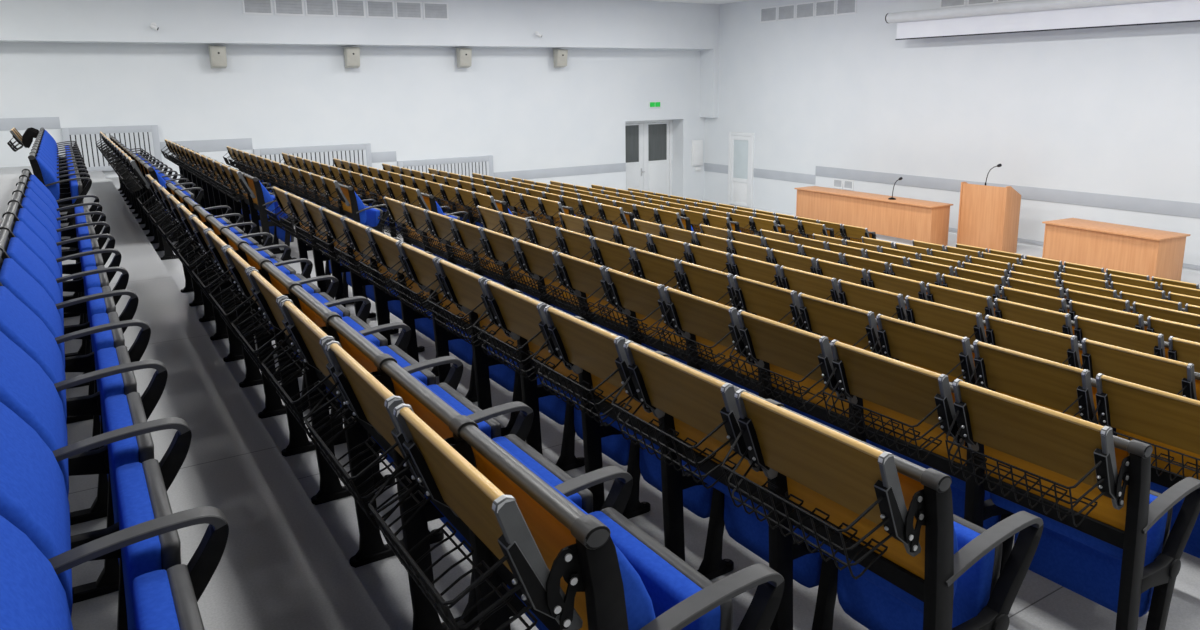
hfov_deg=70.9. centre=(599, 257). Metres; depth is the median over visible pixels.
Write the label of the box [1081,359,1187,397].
basket
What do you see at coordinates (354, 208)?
seat
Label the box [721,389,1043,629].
seat
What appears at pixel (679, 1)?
ceiling
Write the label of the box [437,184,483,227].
seat
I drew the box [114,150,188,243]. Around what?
seat
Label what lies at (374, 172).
seat
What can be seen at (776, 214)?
seat
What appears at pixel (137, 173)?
basket
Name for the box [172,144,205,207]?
seat
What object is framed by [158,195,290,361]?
seat
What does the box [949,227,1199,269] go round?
baseboard
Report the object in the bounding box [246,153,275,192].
seat
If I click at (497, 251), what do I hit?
basket
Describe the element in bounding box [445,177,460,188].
seat
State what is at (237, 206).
seat
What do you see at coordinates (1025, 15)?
wall screen
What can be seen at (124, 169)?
basket
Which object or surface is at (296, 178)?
basket
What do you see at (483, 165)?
radiator
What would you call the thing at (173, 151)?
basket
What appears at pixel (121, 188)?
seat
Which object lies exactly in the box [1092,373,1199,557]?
seat
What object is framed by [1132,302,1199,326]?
seat
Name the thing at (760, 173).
trim
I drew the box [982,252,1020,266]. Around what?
seat
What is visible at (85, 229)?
seat
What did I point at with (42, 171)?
seat
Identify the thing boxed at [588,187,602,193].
seat
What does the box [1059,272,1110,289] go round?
seat
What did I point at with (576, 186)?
seat
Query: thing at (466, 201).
basket
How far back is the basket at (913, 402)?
3.17 m
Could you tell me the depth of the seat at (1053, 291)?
7.60 m
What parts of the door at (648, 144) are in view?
pane, pane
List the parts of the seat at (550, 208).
backrest, frame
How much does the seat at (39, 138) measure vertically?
0.935 m
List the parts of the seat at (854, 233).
backrest, frame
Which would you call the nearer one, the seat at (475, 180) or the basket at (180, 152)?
the basket at (180, 152)
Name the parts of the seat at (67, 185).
frame, armrest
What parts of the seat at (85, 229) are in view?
rail, frame, armrest, seat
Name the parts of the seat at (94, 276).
rail, frame, armrest, seat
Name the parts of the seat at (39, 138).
frame, armrest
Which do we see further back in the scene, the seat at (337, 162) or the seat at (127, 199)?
the seat at (337, 162)
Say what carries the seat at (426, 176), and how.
on the floor
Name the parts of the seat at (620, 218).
backrest, frame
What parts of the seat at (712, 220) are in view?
backrest, frame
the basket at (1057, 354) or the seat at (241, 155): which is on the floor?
the seat at (241, 155)
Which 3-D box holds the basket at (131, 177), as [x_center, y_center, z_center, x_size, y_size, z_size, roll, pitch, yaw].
[-5.302,-0.957,9.396,0.174,0.217,0.485,-8,14,-31]
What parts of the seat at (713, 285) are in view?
backrest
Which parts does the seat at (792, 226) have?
backrest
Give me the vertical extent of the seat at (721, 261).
1.012 m
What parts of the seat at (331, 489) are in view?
rail, backrest, rail, frame, seat, armrest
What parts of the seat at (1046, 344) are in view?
backrest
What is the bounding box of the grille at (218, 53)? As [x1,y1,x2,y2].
[212,47,225,64]
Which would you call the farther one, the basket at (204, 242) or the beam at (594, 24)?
the beam at (594, 24)
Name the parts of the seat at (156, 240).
frame, armrest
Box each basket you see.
[7,138,22,151]
[101,145,116,160]
[103,147,118,163]
[105,149,121,165]
[107,152,122,169]
[109,154,126,173]
[111,158,130,177]
[114,161,134,182]
[117,164,138,187]
[120,168,143,192]
[137,188,166,219]
[143,195,174,230]
[150,203,185,240]
[158,212,197,255]
[161,145,174,158]
[164,148,178,161]
[167,223,210,271]
[168,149,181,163]
[172,151,187,166]
[175,154,191,168]
[178,237,227,291]
[180,156,196,171]
[185,158,202,175]
[190,161,208,178]
[192,252,248,314]
[195,164,213,182]
[202,167,222,186]
[208,170,229,191]
[209,273,274,346]
[215,174,238,196]
[223,154,235,165]
[223,178,247,201]
[228,154,241,167]
[231,299,308,387]
[234,157,246,170]
[239,160,253,172]
[246,161,262,176]
[252,163,268,179]
[260,166,276,182]
[261,333,356,444]
[265,199,296,230]
[267,169,286,186]
[276,171,294,189]
[279,206,313,240]
[285,175,304,194]
[295,178,316,198]
[295,214,333,251]
[304,381,425,530]
[305,182,329,203]
[313,223,355,263]
[317,187,342,209]
[334,234,381,279]
[347,179,364,196]
[357,182,375,201]
[359,247,412,297]
[368,454,537,629]
[369,186,389,204]
[378,209,410,237]
[390,263,449,319]
[397,216,432,247]
[420,224,459,257]
[424,188,444,205]
[427,281,495,346]
[437,196,459,210]
[445,233,488,270]
[453,196,477,216]
[470,201,491,218]
[473,304,554,381]
[475,243,522,284]
[503,200,520,215]
[509,256,562,301]
[518,202,540,220]
[523,232,559,250]
[532,334,631,426]
[536,206,560,226]
[549,270,610,320]
[554,241,594,260]
[577,207,600,221]
[588,251,633,273]
[597,212,623,227]
[598,288,667,344]
[611,373,737,488]
[628,263,680,290]
[656,308,738,374]
[674,277,731,304]
[684,216,704,231]
[721,428,892,579]
[729,293,797,327]
[729,334,828,411]
[793,312,873,351]
[822,367,946,460]
[871,335,967,382]
[945,410,1105,526]
[968,364,1084,419]
[984,334,1072,366]
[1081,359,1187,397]
[1092,400,1199,480]
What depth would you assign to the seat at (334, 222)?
5.81 m
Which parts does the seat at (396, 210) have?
frame, backrest, rail, frame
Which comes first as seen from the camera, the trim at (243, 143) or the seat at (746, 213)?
the seat at (746, 213)
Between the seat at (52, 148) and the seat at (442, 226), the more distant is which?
the seat at (52, 148)
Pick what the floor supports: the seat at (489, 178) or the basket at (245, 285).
the seat at (489, 178)
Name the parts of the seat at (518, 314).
rail, backrest, rail, seat, frame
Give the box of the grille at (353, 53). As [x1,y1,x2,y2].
[348,48,358,64]
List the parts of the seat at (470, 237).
backrest, rail, frame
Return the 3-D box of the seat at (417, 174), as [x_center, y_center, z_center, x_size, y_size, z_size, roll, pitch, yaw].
[-3.080,-1.099,15.427,0.701,1.012,0.557,-8,14,-31]
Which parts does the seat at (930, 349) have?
backrest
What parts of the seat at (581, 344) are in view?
rail, backrest, rail, seat, frame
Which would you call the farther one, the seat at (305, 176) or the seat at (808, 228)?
the seat at (808, 228)
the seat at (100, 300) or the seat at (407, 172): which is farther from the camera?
the seat at (407, 172)
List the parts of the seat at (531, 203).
backrest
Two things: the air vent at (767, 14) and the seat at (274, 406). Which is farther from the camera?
the air vent at (767, 14)
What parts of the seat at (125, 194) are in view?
frame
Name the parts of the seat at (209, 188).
frame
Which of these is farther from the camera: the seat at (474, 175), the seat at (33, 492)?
the seat at (474, 175)
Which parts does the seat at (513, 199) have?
backrest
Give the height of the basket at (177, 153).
0.217 m
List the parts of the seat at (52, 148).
frame, armrest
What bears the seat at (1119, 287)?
on the floor
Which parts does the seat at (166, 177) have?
frame, armrest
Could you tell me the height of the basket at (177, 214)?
0.217 m
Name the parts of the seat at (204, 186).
frame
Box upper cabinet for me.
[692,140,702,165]
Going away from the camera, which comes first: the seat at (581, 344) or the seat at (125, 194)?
the seat at (581, 344)
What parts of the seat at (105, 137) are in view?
frame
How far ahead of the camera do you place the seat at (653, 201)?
15.49 m
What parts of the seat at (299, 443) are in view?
rail, backrest, frame, seat, armrest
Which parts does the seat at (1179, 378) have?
backrest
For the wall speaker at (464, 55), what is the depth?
21.82 m
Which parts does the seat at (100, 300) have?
rail, backrest, frame, seat, armrest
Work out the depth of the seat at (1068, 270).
10.14 m
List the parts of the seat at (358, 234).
backrest, rail, frame, seat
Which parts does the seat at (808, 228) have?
backrest, frame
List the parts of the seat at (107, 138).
frame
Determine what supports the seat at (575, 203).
on the floor
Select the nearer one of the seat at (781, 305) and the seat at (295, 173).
the seat at (781, 305)
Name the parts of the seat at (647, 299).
backrest, rail, frame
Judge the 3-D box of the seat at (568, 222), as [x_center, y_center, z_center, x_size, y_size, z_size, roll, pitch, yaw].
[-0.069,0.028,8.971,0.701,1.012,0.602,-8,14,-31]
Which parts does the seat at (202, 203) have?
frame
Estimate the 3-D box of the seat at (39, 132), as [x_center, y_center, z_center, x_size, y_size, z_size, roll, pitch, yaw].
[-7.844,-1.361,12.299,0.479,0.935,0.549,-8,14,-31]
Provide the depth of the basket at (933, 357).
4.17 m
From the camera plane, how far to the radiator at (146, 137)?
18.11 m
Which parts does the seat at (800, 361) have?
backrest, rail, frame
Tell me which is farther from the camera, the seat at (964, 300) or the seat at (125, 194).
the seat at (125, 194)
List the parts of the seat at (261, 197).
backrest, frame, armrest, seat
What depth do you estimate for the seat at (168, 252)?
8.46 m
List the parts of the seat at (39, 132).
armrest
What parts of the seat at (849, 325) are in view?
backrest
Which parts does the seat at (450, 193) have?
backrest, frame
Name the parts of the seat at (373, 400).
rail, backrest, rail, frame, seat, armrest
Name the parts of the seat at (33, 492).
armrest, seat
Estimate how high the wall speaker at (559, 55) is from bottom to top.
0.497 m
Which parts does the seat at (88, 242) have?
rail, frame, armrest, seat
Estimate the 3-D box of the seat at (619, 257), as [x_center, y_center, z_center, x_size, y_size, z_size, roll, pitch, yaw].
[0.326,0.349,6.608,0.701,1.012,0.557,-8,14,-31]
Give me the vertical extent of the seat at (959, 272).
1.012 m
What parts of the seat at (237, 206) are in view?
frame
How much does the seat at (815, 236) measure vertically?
1.012 m
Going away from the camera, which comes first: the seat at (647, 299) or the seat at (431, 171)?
the seat at (647, 299)
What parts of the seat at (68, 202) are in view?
frame, armrest, seat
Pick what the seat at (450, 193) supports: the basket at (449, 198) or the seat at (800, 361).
the basket at (449, 198)
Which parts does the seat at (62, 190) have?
frame, armrest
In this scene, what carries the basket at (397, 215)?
on the seat at (396, 210)
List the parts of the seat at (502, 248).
backrest, rail, frame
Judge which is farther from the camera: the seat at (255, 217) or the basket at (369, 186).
the basket at (369, 186)
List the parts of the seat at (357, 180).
backrest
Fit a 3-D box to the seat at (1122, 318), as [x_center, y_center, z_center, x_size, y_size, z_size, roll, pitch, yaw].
[3.913,0.830,6.362,0.701,1.012,0.557,-8,14,-31]
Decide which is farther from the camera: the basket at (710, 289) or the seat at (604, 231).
the seat at (604, 231)
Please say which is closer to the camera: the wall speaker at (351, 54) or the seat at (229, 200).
the seat at (229, 200)
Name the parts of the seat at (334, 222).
backrest, rail, frame, seat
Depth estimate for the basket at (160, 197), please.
6.21 m
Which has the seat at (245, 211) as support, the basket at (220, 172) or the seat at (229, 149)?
the basket at (220, 172)
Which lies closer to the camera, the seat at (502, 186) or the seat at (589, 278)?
the seat at (589, 278)
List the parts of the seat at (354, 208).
backrest, frame, armrest, seat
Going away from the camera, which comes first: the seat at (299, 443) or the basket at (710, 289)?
the seat at (299, 443)
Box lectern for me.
[957,182,1020,252]
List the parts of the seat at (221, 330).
rail, frame, seat, armrest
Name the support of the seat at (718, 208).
on the floor
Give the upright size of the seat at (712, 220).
1.012 m
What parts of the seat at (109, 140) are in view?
frame, armrest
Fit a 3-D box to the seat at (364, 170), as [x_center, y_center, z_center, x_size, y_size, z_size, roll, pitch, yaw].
[-3.889,-1.139,14.898,0.701,1.012,0.557,-8,14,-31]
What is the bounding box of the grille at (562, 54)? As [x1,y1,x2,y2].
[558,50,566,64]
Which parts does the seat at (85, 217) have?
rail, frame, armrest, seat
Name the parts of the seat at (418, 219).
backrest, rail, frame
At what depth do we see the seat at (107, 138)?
12.15 m
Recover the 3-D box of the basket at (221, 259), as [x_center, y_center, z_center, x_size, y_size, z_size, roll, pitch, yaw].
[-1.768,0.122,3.914,0.174,0.217,0.485,-8,14,-31]
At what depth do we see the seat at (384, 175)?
13.83 m
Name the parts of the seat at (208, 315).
rail, frame, seat, armrest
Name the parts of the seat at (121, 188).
frame, frame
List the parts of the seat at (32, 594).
seat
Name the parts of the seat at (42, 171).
armrest, seat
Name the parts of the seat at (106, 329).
frame, armrest, seat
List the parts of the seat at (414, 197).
backrest, frame, seat, armrest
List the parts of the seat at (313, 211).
backrest, frame, seat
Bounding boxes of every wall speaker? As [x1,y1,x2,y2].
[208,46,226,67]
[343,47,359,67]
[456,48,471,67]
[553,49,567,67]
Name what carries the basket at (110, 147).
on the seat at (109, 140)
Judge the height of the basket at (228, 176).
0.217 m
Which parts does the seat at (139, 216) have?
frame, armrest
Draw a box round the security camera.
[150,22,158,29]
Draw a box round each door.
[625,119,672,194]
[728,132,753,207]
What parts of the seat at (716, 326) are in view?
backrest, rail, frame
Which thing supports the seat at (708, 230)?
on the floor
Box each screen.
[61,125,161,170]
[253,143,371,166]
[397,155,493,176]
[885,0,1199,39]
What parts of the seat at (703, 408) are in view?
rail, backrest, rail, seat, frame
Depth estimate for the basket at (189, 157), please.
12.21 m
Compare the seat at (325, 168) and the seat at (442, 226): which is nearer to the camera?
the seat at (442, 226)
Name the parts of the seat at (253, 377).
rail, backrest, frame, seat, armrest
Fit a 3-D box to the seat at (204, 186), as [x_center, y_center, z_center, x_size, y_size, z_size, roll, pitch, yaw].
[-6.019,-1.192,12.849,0.701,1.012,0.557,-8,14,-31]
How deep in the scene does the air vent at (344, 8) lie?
19.79 m
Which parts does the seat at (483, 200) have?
backrest, frame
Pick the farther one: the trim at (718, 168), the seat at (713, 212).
the trim at (718, 168)
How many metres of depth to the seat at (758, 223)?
13.20 m
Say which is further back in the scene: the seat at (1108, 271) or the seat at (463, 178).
the seat at (463, 178)
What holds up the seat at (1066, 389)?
on the floor
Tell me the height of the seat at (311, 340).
1.012 m
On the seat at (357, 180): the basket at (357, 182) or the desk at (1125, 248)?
the basket at (357, 182)
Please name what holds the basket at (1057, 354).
on the seat at (1046, 344)
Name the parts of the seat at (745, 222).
backrest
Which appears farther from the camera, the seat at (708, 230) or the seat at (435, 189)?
the seat at (435, 189)
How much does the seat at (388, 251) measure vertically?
1.012 m
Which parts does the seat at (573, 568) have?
rail, rail, backrest, frame, seat, armrest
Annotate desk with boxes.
[794,186,952,245]
[1042,218,1190,280]
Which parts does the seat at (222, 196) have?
frame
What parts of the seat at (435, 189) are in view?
backrest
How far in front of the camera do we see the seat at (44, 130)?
13.52 m
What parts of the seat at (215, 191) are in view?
frame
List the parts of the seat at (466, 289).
rail, backrest, rail, frame, seat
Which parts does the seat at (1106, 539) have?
rail, backrest, seat, rail, frame, armrest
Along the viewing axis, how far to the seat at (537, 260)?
5.49 m
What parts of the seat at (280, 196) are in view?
frame, frame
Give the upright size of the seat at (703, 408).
1.012 m
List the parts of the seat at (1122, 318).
backrest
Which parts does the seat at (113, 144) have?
frame, armrest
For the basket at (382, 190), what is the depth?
11.04 m
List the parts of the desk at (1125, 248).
panel, panel, panel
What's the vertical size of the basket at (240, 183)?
0.217 m
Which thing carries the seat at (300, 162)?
on the floor
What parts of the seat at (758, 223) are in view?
frame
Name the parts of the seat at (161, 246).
frame, armrest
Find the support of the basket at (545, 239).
on the seat at (544, 235)
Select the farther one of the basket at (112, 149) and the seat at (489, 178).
the seat at (489, 178)
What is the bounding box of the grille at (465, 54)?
[461,50,470,64]
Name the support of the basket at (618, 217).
on the seat at (620, 218)
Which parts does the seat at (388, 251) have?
backrest, rail, frame, seat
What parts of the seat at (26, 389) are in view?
frame, seat, armrest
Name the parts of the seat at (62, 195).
armrest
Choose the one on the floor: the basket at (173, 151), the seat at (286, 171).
the seat at (286, 171)
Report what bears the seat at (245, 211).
on the floor
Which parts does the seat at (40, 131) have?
armrest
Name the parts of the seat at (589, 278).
backrest, rail, frame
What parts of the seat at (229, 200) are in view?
frame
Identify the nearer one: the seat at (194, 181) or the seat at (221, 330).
the seat at (221, 330)
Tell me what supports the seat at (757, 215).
on the floor
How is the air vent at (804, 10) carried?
in the wall at (1104, 110)
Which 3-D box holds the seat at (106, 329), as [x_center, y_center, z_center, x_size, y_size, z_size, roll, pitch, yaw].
[-1.954,0.437,3.161,0.479,0.935,0.549,-8,14,-31]
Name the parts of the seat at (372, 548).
rail, backrest, rail, frame, seat, armrest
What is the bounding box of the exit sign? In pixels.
[649,101,659,107]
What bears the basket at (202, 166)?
on the seat at (222, 196)
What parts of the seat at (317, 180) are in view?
backrest, frame, armrest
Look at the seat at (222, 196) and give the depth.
11.27 m
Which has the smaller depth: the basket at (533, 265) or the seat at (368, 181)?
the basket at (533, 265)
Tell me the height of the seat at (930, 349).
1.012 m
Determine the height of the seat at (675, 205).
1.012 m
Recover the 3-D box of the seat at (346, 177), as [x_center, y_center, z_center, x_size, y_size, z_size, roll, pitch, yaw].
[-3.504,-0.820,12.549,0.701,1.012,0.557,-8,14,-31]
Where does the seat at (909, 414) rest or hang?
on the floor
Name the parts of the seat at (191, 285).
rail, frame, frame, armrest, seat, armrest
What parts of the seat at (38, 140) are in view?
frame, armrest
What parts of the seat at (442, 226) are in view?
backrest, rail, frame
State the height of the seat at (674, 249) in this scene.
1.012 m
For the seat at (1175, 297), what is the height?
1.012 m
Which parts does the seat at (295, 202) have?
backrest, frame, seat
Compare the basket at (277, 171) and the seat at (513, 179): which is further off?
the seat at (513, 179)
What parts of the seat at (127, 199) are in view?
frame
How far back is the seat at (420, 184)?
12.44 m
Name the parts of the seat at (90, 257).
rail, frame, armrest, seat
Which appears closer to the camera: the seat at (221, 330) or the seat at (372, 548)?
the seat at (372, 548)
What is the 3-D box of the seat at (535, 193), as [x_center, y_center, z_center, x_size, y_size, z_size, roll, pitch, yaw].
[-0.798,-0.608,13.670,0.701,1.012,0.557,-8,14,-31]
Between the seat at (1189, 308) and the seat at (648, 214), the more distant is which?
the seat at (648, 214)
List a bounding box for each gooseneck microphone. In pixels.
[888,177,902,199]
[985,164,1001,184]
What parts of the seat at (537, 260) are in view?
backrest, rail, frame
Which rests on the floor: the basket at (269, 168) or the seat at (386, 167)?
the seat at (386, 167)
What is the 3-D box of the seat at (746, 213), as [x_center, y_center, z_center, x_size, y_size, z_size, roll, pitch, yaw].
[2.825,-0.375,15.386,0.701,1.012,0.557,-8,14,-31]
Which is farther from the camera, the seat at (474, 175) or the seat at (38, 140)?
the seat at (474, 175)
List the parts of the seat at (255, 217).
backrest, frame, seat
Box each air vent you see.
[242,0,272,14]
[273,0,303,15]
[304,0,334,16]
[335,0,365,17]
[366,0,394,18]
[395,1,421,18]
[423,2,448,19]
[760,6,776,22]
[777,4,794,20]
[795,1,814,18]
[815,0,835,17]
[833,178,842,188]
[836,0,856,15]
[843,179,853,189]
[940,0,965,7]
[967,0,994,5]
[996,0,1022,2]
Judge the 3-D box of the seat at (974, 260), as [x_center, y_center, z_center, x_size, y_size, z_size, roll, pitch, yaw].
[4.853,0.492,10.217,0.701,1.012,0.557,-8,14,-31]
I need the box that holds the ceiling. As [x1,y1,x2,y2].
[637,0,749,3]
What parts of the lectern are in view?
panel, panel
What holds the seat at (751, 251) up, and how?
on the floor
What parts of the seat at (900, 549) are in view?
rail, rail, backrest, seat, frame, armrest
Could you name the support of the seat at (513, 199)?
on the floor
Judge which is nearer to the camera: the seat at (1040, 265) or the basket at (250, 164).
the seat at (1040, 265)
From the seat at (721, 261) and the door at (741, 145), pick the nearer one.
the seat at (721, 261)
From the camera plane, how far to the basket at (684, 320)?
4.09 m
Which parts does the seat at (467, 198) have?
backrest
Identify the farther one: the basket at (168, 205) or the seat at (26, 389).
the basket at (168, 205)
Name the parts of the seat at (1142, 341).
backrest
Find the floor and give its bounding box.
[0,166,1199,629]
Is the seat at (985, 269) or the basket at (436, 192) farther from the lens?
the basket at (436, 192)
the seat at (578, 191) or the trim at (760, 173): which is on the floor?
the seat at (578, 191)
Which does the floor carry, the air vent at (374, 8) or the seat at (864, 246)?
the seat at (864, 246)
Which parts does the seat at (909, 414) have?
rail, backrest, rail, seat, frame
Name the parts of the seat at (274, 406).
rail, backrest, frame, seat, armrest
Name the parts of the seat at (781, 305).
backrest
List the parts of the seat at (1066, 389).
backrest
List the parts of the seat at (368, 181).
backrest, frame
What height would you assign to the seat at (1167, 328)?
1.012 m
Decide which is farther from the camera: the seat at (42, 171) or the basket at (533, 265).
the seat at (42, 171)
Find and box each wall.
[0,42,704,199]
[704,0,1199,272]
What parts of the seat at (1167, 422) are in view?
backrest, seat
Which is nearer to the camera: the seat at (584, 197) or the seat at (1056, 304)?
the seat at (1056, 304)
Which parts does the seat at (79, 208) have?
rail, frame, frame, armrest, armrest, seat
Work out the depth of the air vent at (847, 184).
22.16 m
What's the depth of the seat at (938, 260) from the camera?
9.47 m
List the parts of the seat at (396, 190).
armrest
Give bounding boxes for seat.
[0,214,128,423]
[0,229,138,450]
[0,250,150,524]
[0,286,167,603]
[0,331,191,629]
[0,402,228,629]
[0,515,204,629]
[2,201,121,388]
[7,129,77,163]
[8,191,114,356]
[9,127,76,160]
[12,183,109,323]
[16,176,105,317]
[19,169,101,300]
[28,152,91,250]
[29,149,89,237]
[31,146,87,236]
[32,144,86,227]
[33,141,84,222]
[34,139,83,216]
[35,137,82,211]
[36,135,81,204]
[37,134,80,171]
[38,132,79,168]
[40,131,78,165]
[96,131,145,193]
[97,133,148,196]
[98,134,151,200]
[99,136,155,204]
[101,137,158,208]
[103,139,163,213]
[105,141,167,218]
[107,143,172,223]
[109,145,177,229]
[111,148,182,236]
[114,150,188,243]
[117,153,195,251]
[120,157,203,259]
[137,174,243,306]
[143,180,256,321]
[150,187,272,340]
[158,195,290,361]
[161,139,189,190]
[164,141,194,199]
[167,204,312,387]
[168,142,199,204]
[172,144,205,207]
[175,146,210,213]
[178,216,338,418]
[180,148,227,215]
[185,150,235,219]
[190,152,244,227]
[192,229,370,456]
[195,155,260,232]
[202,158,269,239]
[208,160,277,245]
[209,247,410,504]
[215,164,286,253]
[223,146,248,174]
[223,167,298,259]
[228,148,262,182]
[231,269,463,567]
[234,150,271,192]
[239,151,270,191]
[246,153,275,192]
[252,156,283,189]
[260,158,290,192]
[261,299,533,629]
[265,186,353,304]
[267,161,301,197]
[276,163,311,201]
[279,192,381,318]
[281,153,298,168]
[285,166,322,206]
[288,154,299,168]
[293,156,313,173]
[295,169,362,211]
[295,200,402,334]
[301,158,316,174]
[304,341,632,629]
[305,173,375,215]
[308,161,325,177]
[313,208,424,352]
[317,177,388,232]
[319,163,342,182]
[326,166,369,205]
[333,158,342,168]
[334,217,462,376]
[336,168,387,234]
[341,160,351,170]
[347,171,400,240]
[348,162,360,173]
[357,174,412,245]
[358,164,370,176]
[359,229,501,401]
[367,167,380,178]
[368,403,784,629]
[369,178,402,204]
[378,169,391,181]
[378,196,433,254]
[382,163,392,171]
[383,181,450,213]
[389,172,402,184]
[390,242,521,435]
[391,165,401,173]
[397,203,457,264]
[398,185,467,221]
[400,167,412,176]
[400,174,415,188]
[411,170,423,179]
[412,177,444,212]
[420,210,484,276]
[421,172,433,181]
[424,180,467,222]
[427,259,598,471]
[428,168,438,175]
[433,174,446,184]
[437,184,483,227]
[438,170,449,177]
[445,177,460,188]
[445,218,514,288]
[448,172,460,179]
[453,188,517,226]
[458,180,473,190]
[460,175,472,182]
[470,192,536,220]
[472,173,483,178]
[472,177,484,185]
[472,183,489,195]
[473,205,507,235]
[473,279,650,518]
[475,228,551,305]
[483,175,494,181]
[484,180,498,188]
[487,186,516,213]
[494,177,506,183]
[497,212,546,247]
[498,182,512,191]
[503,190,534,219]
[506,179,519,186]
[509,239,593,323]
[511,177,523,182]
[512,185,527,194]
[518,194,554,225]
[519,182,533,189]
[523,179,535,184]
[523,219,578,257]
[527,189,544,198]
[532,305,757,579]
[533,185,547,192]
[535,182,548,186]
[536,198,575,227]
[544,192,562,205]
[547,187,562,195]
[548,184,561,189]
[549,252,643,345]
[550,180,562,185]
[554,228,614,269]
[558,212,589,235]
[561,196,591,218]
[562,183,575,188]
[562,186,576,192]
[562,190,579,198]
[575,185,588,190]
[576,189,591,195]
[577,199,611,223]
[579,194,596,202]
[585,219,619,243]
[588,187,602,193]
[588,237,654,282]
[591,184,603,189]
[591,192,607,198]
[596,197,615,205]
[597,204,634,229]
[598,267,703,371]
[603,190,617,196]
[604,186,617,191]
[607,195,624,201]
[611,340,875,629]
[615,201,643,220]
[615,226,653,252]
[617,189,631,194]
[618,193,633,199]
[624,198,642,205]
[628,188,640,192]
[628,248,701,297]
[631,191,646,197]
[633,196,650,202]
[633,218,664,237]
[634,204,666,225]
[641,190,654,194]
[643,202,662,209]
[646,194,662,200]
[648,234,690,262]
[650,199,668,206]
[653,209,700,232]
[655,192,669,197]
[656,286,777,401]
[662,197,678,203]
[662,205,692,225]
[662,225,695,244]
[668,202,687,209]
[669,195,684,199]
[674,260,756,314]
[678,199,696,206]
[683,209,706,231]
[685,198,700,202]
[687,205,707,213]
[687,243,734,276]
[695,232,732,253]
[696,202,714,209]
[700,224,731,240]
[701,200,717,205]
[705,213,758,235]
[707,209,729,219]
[714,206,734,213]
[718,203,735,208]
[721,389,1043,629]
[729,213,760,236]
[729,275,821,335]
[729,310,870,443]
[730,230,764,246]
[730,240,772,263]
[730,254,783,287]
[734,209,754,216]
[736,206,754,211]
[749,217,785,235]
[755,209,774,215]
[755,213,777,223]
[760,229,792,242]
[764,237,802,255]
[771,249,817,273]
[775,213,796,219]
[777,216,808,237]
[779,266,840,303]
[792,235,827,249]
[793,293,899,360]
[796,216,818,223]
[798,220,850,240]
[801,245,843,264]
[813,234,845,245]
[816,259,868,285]
[819,220,849,239]
[822,339,1014,575]
[827,242,865,257]
[837,279,907,321]
[841,224,875,242]
[843,253,890,274]
[845,240,880,251]
[862,237,894,249]
[865,249,907,266]
[867,270,927,300]
[871,314,995,391]
[881,246,919,261]
[889,263,942,287]
[895,243,930,256]
[904,296,987,344]
[907,258,954,277]
[912,240,945,251]
[919,254,962,270]
[926,283,994,319]
[930,249,969,264]
[942,274,1001,302]
[945,379,1199,629]
[946,246,981,259]
[954,267,1007,290]
[956,243,988,254]
[962,262,1009,280]
[968,340,1115,435]
[969,256,1012,273]
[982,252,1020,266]
[984,315,1082,368]
[989,249,1024,261]
[994,298,1074,335]
[1001,286,1069,313]
[1007,277,1066,298]
[1009,270,1061,287]
[1012,264,1058,278]
[1021,259,1063,275]
[1025,255,1063,269]
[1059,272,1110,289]
[1061,280,1119,298]
[1063,266,1109,284]
[1064,262,1105,272]
[1066,289,1132,312]
[1069,300,1147,330]
[1074,315,1168,358]
[1081,338,1199,400]
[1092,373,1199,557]
[1106,269,1151,280]
[1109,274,1160,289]
[1111,281,1167,299]
[1119,291,1184,311]
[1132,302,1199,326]
[1147,316,1199,342]
[1152,276,1199,289]
[1160,283,1199,297]
[1168,292,1199,307]
[1168,336,1199,372]
[1185,303,1199,314]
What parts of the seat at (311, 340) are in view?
rail, backrest, rail, frame, seat, armrest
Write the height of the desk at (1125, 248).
0.910 m
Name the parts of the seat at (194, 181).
frame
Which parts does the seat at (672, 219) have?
backrest, frame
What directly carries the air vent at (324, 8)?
attached to the wall at (512, 106)
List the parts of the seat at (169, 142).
frame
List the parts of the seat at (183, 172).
frame, frame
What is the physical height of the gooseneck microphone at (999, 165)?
0.474 m
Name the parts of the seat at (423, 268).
backrest, rail, frame, seat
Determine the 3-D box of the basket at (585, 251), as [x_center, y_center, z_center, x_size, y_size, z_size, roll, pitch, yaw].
[-0.207,0.008,6.887,0.174,0.217,0.485,-8,14,-31]
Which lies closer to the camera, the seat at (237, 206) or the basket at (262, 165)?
the seat at (237, 206)
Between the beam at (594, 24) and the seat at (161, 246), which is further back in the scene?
the beam at (594, 24)
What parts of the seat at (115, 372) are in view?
frame, seat, armrest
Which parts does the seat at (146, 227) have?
frame, armrest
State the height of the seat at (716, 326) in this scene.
1.012 m
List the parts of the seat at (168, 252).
frame, seat, armrest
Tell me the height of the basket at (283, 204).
0.217 m
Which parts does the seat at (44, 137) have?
armrest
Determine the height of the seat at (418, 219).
1.012 m
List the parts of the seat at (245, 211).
frame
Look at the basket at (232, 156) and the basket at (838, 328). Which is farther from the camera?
the basket at (232, 156)
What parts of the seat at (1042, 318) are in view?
backrest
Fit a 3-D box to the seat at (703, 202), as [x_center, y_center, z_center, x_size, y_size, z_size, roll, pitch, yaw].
[2.510,-0.696,17.780,0.701,1.012,0.557,-8,14,-31]
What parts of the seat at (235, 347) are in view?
rail, frame, seat, armrest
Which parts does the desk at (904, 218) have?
panel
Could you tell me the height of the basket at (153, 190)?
0.217 m
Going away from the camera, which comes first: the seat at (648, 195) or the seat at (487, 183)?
the seat at (487, 183)
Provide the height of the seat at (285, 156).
1.012 m
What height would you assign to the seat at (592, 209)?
1.012 m
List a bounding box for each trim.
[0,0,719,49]
[0,117,60,130]
[160,138,252,153]
[371,151,396,162]
[494,163,625,179]
[700,49,718,117]
[704,163,727,173]
[754,168,815,183]
[815,166,1199,217]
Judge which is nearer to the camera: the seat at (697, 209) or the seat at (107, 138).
the seat at (107, 138)
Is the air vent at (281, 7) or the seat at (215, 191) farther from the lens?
the air vent at (281, 7)

